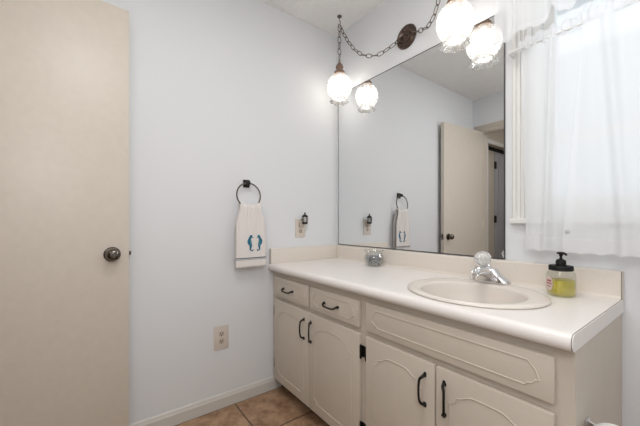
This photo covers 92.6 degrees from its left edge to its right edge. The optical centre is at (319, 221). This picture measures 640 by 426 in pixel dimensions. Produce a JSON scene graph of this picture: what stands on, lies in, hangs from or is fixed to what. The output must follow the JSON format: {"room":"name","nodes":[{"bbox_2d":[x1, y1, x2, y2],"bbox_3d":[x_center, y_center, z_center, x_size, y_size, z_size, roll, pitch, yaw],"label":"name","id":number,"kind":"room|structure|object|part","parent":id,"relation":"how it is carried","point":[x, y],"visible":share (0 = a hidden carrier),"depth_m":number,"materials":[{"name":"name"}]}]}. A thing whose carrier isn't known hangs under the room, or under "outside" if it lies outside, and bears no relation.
{"room":"bathroom","nodes":[
{"label":"bathroom","id":0,"kind":"room"},
{"bbox_2d":[101,0,336,423],"bbox_3d":[-0.674,-0.156,1.743,2.120,2.440,0.100,0,0,-37],"label":"wall","id":1,"kind":"structure","parent":0,"point":[223,94],"depth_m":1.73,"materials":[{"name":"white paint"}]},
{"bbox_2d":[129,376,281,425],"bbox_3d":[-0.871,1.025,1.524,1.542,0.078,0.014,0,0,-37],"label":"baseboard","id":2,"kind":"structure","parent":1,"relation":"attached to","point":[174,417],"depth_m":1.71,"materials":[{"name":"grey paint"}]},
{"bbox_2d":[214,324,227,350],"bbox_3d":[-0.566,0.662,1.756,0.084,0.135,0.008,0,0,-37],"label":"wall outlet","id":3,"kind":"object","parent":1,"relation":"attached to","point":[220,332],"visible":1,"depth_m":1.75,"materials":[{"name":"beige plastic"}]},
{"bbox_2d":[236,180,260,203],"bbox_3d":[-0.431,-0.167,1.827,0.156,0.174,0.054,0,0,-37],"label":"towel ring","id":4,"kind":"object","parent":1,"relation":"attached to","point":[246,183],"visible":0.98,"depth_m":1.83,"materials":[{"name":"black metal"}]},
{"bbox_3d":[-0.444,-0.231,1.844,0.040,0.046,0.012,0,0,-37],"label":"mount plate","id":5,"kind":"part","parent":4,"relation":"part of","materials":[{"name":"black metal"}]},
{"bbox_2d":[234,202,265,268],"bbox_3d":[-0.415,0.074,1.817,0.190,0.387,0.054,0,0,-37],"label":"hand towel","id":6,"kind":"object","parent":1,"relation":"attached to","point":[249,243],"visible":1,"depth_m":1.79,"materials":[{"name":"white fabric"}]},
{"bbox_2d":[295,219,304,236],"bbox_3d":[-0.134,0.042,2.078,0.078,0.124,0.008,0,0,-37],"label":"wall outlet","id":7,"kind":"object","parent":1,"relation":"attached to","point":[299,231],"visible":0.78,"depth_m":2.07,"materials":[{"name":"beige plastic"}]},
{"bbox_2d":[299,212,307,226],"bbox_3d":[-0.108,-0.015,2.059,0.051,0.102,0.052,0,0,-37],"label":"night light","id":8,"kind":"object","parent":7,"relation":"attached to","point":[304,219],"visible":1,"depth_m":2.05,"materials":[{"name":"black plastic"}]},
{"bbox_2d":[175,386,327,425],"bbox_3d":[-0.501,1.104,0.188,3.700,0.080,2.800,0,0,-37],"label":"floor","id":9,"kind":"structure","parent":0,"point":[278,406],"depth_m":1.69,"materials":[{"name":"tile"}]},
{"bbox_2d":[274,271,621,425],"bbox_3d":[0.351,0.685,1.490,0.571,0.757,1.524,0,0,-37],"label":"vanity cabinet","id":10,"kind":"object","parent":9,"relation":"on","point":[352,359],"visible":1,"depth_m":1.06,"materials":[{"name":"paint"}]},
{"bbox_3d":[-0.170,0.395,1.768,0.021,0.115,0.372,0,0,-37],"label":"drawer","id":11,"kind":"part","parent":10,"relation":"part of","materials":[{"name":"paint"}]},
{"bbox_3d":[-0.167,0.726,1.764,0.021,0.500,0.380,0,0,-37],"label":"door","id":12,"kind":"part","parent":10,"relation":"part of","materials":[{"name":"paint"}]},
{"bbox_3d":[-0.098,0.572,1.638,0.030,0.121,0.014,0,0,-19],"label":"pull handle","id":13,"kind":"part","parent":10,"relation":"part of","materials":[{"name":"black metal"}]},
{"bbox_3d":[-0.054,0.572,1.580,0.014,0.121,0.030,0,0,36],"label":"pull handle","id":14,"kind":"part","parent":10,"relation":"part of","materials":[{"name":"black metal"}]},
{"bbox_3d":[0.042,0.399,1.450,0.026,0.021,0.122,0,0,-37],"label":"pull handle","id":15,"kind":"part","parent":10,"relation":"part of","materials":[{"name":"black metal"}]},
{"bbox_3d":[0.062,0.395,1.457,0.021,0.115,0.364,0,0,-37],"label":"drawer","id":16,"kind":"part","parent":10,"relation":"part of","materials":[{"name":"paint"}]},
{"bbox_3d":[0.060,0.726,1.459,0.021,0.500,0.374,0,0,-37],"label":"door","id":17,"kind":"part","parent":10,"relation":"part of","materials":[{"name":"paint"}]},
{"bbox_3d":[0.291,0.726,1.149,0.021,0.500,0.319,0,0,-37],"label":"door","id":18,"kind":"part","parent":10,"relation":"part of","materials":[{"name":"paint"}]},
{"bbox_3d":[0.346,0.572,1.042,0.030,0.121,0.014,0,0,-19],"label":"pull handle","id":19,"kind":"part","parent":10,"relation":"part of","materials":[{"name":"black metal"}]},
{"bbox_3d":[0.394,0.572,0.978,0.014,0.121,0.030,0,0,36],"label":"pull handle","id":20,"kind":"part","parent":10,"relation":"part of","materials":[{"name":"black metal"}]},
{"bbox_2d":[268,245,623,352],"bbox_3d":[0.355,0.238,1.491,0.571,0.139,1.531,0,0,-37],"label":"countertop","id":21,"kind":"structure","parent":10,"relation":"on","point":[596,299],"depth_m":1.18,"materials":[{"name":"laminate"}]},
{"bbox_2d":[408,278,551,309],"bbox_3d":[0.570,0.332,1.148,0.436,0.162,0.480,0,0,-37],"label":"sink","id":22,"kind":"object","parent":21,"relation":"in","point":[466,292],"visible":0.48,"depth_m":1.22,"materials":[{"name":"beige ceramic"}]},
{"bbox_2d":[469,251,510,285],"bbox_3d":[0.673,0.188,1.258,0.158,0.131,0.164,0,0,-37],"label":"faucet","id":23,"kind":"object","parent":21,"relation":"on","point":[485,272],"visible":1,"depth_m":1.26,"materials":[{"name":"silver metal"}]},
{"bbox_3d":[0.665,0.211,1.253,0.139,0.060,0.047,0,0,-37],"label":"spout","id":24,"kind":"part","parent":23,"relation":"part of","materials":[{"name":"silver metal"}]},
{"bbox_3d":[0.685,0.154,1.290,0.066,0.062,0.067,0,0,-37],"label":"handle knob","id":25,"kind":"part","parent":23,"relation":"part of","materials":[{"name":"white plastic"}]},
{"bbox_2d":[546,252,573,296],"bbox_3d":[0.864,0.185,1.098,0.078,0.156,0.077,0,0,7],"label":"soap dispenser","id":26,"kind":"object","parent":21,"relation":"on","point":[560,265],"visible":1,"depth_m":1.09,"materials":[{"name":"clear glass"}]},
{"bbox_3d":[0.864,0.164,1.098,0.073,0.018,0.073,0,0,-37],"label":"lid","id":27,"kind":"part","parent":26,"relation":"part of","materials":[{"name":"black plastic"}]},
{"bbox_3d":[0.325,0.216,1.846,0.123,0.094,0.129,0,0,-37],"label":"glass bowl","id":28,"kind":"object","parent":21,"relation":"on","visible":0},
{"bbox_2d":[366,255,381,265],"bbox_3d":[0.324,0.228,1.845,0.097,0.063,0.098,0,0,-37],"label":"pebbles","id":29,"kind":"object","parent":28,"relation":"in","point":[373,259],"visible":1,"depth_m":1.82,"materials":[{"name":"grey stone"}]},
{"bbox_3d":[0.389,0.393,1.018,0.021,0.118,0.647,0,0,-37],"label":"false drawer","id":30,"kind":"part","parent":10,"relation":"part of","materials":[{"name":"paint"}]},
{"bbox_3d":[0.486,0.726,0.888,0.021,0.500,0.324,0,0,-37],"label":"door","id":31,"kind":"part","parent":10,"relation":"part of","materials":[{"name":"paint"}]},
{"bbox_2d":[585,416,595,425],"bbox_3d":[0.655,0.539,0.721,0.160,0.068,0.073,0,0,-37],"label":"toilet paper holder","id":32,"kind":"object","parent":10,"relation":"attached to","point":[588,422],"visible":1,"depth_m":0.78,"materials":[{"name":"silver metal"}]},
{"bbox_3d":[0.709,0.539,0.759,0.008,0.060,0.069,0,0,-37],"label":"bracket arm","id":33,"kind":"part","parent":32,"relation":"part of","materials":[{"name":"silver metal"}]},
{"bbox_2d":[594,423,617,425],"bbox_3d":[0.671,0.539,0.700,0.105,0.107,0.107,0,0,-37],"label":"toilet paper roll","id":34,"kind":"object","parent":32,"relation":"on","point":[599,424],"visible":1,"depth_m":0.74,"materials":[{"name":"white paper"}]},
{"bbox_2d":[259,0,384,36],"bbox_3d":[-0.501,-1.416,0.188,3.700,0.080,2.800,0,0,-37],"label":"ceiling","id":35,"kind":"structure","parent":0,"point":[321,14],"depth_m":1.99,"materials":[{"name":"white paint"}]},
{"bbox_3d":[0.130,-1.346,2.046,0.032,0.060,0.032,0,0,-37],"label":"ceiling hook","id":36,"kind":"object","parent":35,"relation":"attached to","visible":0},
{"bbox_2d":[327,25,401,102],"bbox_3d":[0.249,-1.060,1.917,0.164,0.520,0.515,0,0,-43],"label":"lamp","id":37,"kind":"object","parent":36,"relation":"hanging from","point":[339,73],"visible":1,"depth_m":2.02,"materials":[{"name":"glass"},{"name":"aged brass"}]},
{"bbox_3d":[0.130,-0.914,2.046,0.164,0.157,0.164,0,0,-37],"label":"globe","id":38,"kind":"part","parent":37,"relation":"part of"},
{"bbox_3d":[0.130,-0.905,2.046,0.054,0.078,0.054,0,0,-37],"label":"bulb","id":39,"kind":"part","parent":37,"relation":"part of","materials":[{"name":"white glass"}]},
{"bbox_3d":[0.296,-1.162,1.907,0.444,0.318,0.037,0,0,38],"label":"swag chain","id":40,"kind":"part","parent":37,"relation":"part of","materials":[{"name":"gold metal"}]},
{"bbox_2d":[337,0,639,425],"bbox_3d":[0.943,-0.156,1.264,0.100,2.440,2.600,0,0,-37],"label":"wall","id":41,"kind":"structure","parent":0,"point":[377,30],"depth_m":1.40,"materials":[{"name":"white paint"}]},
{"bbox_2d":[397,24,416,49],"bbox_3d":[0.488,-1.070,1.760,0.035,0.136,0.136,0,0,-37],"label":"canopy","id":42,"kind":"object","parent":41,"relation":"attached to","point":[406,40],"visible":0.97,"depth_m":1.75,"materials":[{"name":"brown metal"}]},
{"bbox_2d":[338,15,504,258],"bbox_3d":[0.475,-0.385,1.801,0.006,1.097,1.135,0,0,-37],"label":"wall mirror","id":43,"kind":"object","parent":41,"relation":"attached to","point":[421,141],"visible":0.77,"depth_m":1.64,"materials":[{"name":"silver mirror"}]},
{"bbox_2d":[336,245,620,299],"bbox_3d":[0.576,0.216,1.645,0.030,0.096,1.506,0,0,-37],"label":"backsplash","id":44,"kind":"structure","parent":41,"relation":"attached to","point":[604,283],"depth_m":1.30,"materials":[{"name":"laminate"}]},
{"bbox_2d":[510,4,556,222],"bbox_3d":[1.134,-0.580,0.982,0.130,1.172,0.910,0,0,-37],"label":"window","id":45,"kind":"structure","parent":41,"relation":"in","point":[518,184],"depth_m":1.29,"materials":[{"name":"white paint"}]},
{"bbox_3d":[1.099,-0.591,0.956,0.018,1.150,0.900,0,0,-37],"label":"casing","id":46,"kind":"part","parent":45,"relation":"part of","materials":[{"name":"white paint"}]},
{"bbox_3d":[1.168,-0.695,1.007,0.030,0.763,0.720,0,0,-37],"label":"sash","id":47,"kind":"part","parent":45,"relation":"part of","materials":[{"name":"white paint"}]},
{"bbox_2d":[508,3,632,58],"bbox_3d":[1.069,-0.704,0.934,0.055,0.016,0.892,0,0,-37],"label":"curtain rod","id":48,"kind":"object","parent":45,"relation":"attached to","point":[511,54],"visible":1,"depth_m":1.19,"materials":[{"name":"white metal"}]},
{"bbox_2d":[518,11,582,251],"bbox_3d":[0.869,-0.319,1.163,0.044,0.862,0.203,0,0,-37],"label":"cafe curtain","id":49,"kind":"object","parent":48,"relation":"hanging from","point":[550,66],"visible":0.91,"depth_m":1.16,"materials":[{"name":"fabric"}]},
{"bbox_2d":[563,0,639,256],"bbox_3d":[1.078,-0.318,0.837,0.059,0.864,0.674,0,0,-37],"label":"cafe curtain","id":50,"kind":"object","parent":48,"relation":"hanging from","point":[602,211],"visible":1,"depth_m":1.02,"materials":[{"name":"fabric"}]},
{"bbox_3d":[0.612,-1.346,1.388,0.032,0.060,0.032,0,0,-37],"label":"ceiling hook","id":51,"kind":"object","parent":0,"visible":0},
{"bbox_2d":[407,0,474,49],"bbox_3d":[0.596,-1.060,1.528,0.164,0.520,0.447,0,0,-6],"label":"lamp","id":52,"kind":"object","parent":51,"relation":"hanging from","point":[455,23],"visible":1,"depth_m":1.37,"materials":[{"name":"white glass"}]},
{"bbox_3d":[0.564,-1.164,1.566,0.040,0.313,0.376,0,0,-16],"label":"swag chain","id":53,"kind":"part","parent":52,"relation":"part of","materials":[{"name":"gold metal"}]},
{"bbox_3d":[0.612,-0.905,1.388,0.054,0.078,0.054,0,0,-37],"label":"bulb","id":54,"kind":"part","parent":52,"relation":"part of","materials":[{"name":"white glass"}]},
{"bbox_3d":[0.612,-0.914,1.388,0.164,0.157,0.164,0,0,-37],"label":"globe","id":55,"kind":"part","parent":52,"relation":"part of"},
{"bbox_3d":[1.061,-1.204,0.927,0.113,0.016,0.950,0,0,-37],"label":"curtain rod","id":56,"kind":"object","parent":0,"visible":0},
{"bbox_2d":[494,0,576,45],"bbox_3d":[0.999,-0.963,0.881,0.049,0.487,0.950,0,0,-37],"label":"window valance","id":57,"kind":"object","parent":56,"relation":"hanging from","point":[510,16],"visible":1,"depth_m":1.17,"materials":[{"name":"fabric"}]},
{"bbox_3d":[-0.757,-0.156,-0.003,0.100,2.440,2.600,0,0,-37],"label":"wall","id":58,"kind":"structure","parent":0,"visible":0},
{"bbox_2d":[0,0,130,425],"bbox_3d":[-1.160,0.033,1.234,0.682,2.038,0.142,0,0,-37],"label":"door","id":59,"kind":"structure","parent":58,"relation":"in","point":[64,64],"depth_m":1.28,"materials":[{"name":"paint"}]},
{"bbox_3d":[-0.926,0.146,1.365,0.066,0.066,0.063,0,0,-37],"label":"knob","id":60,"kind":"part","parent":59,"relation":"part of","materials":[{"name":"grey metal"}]}
]}

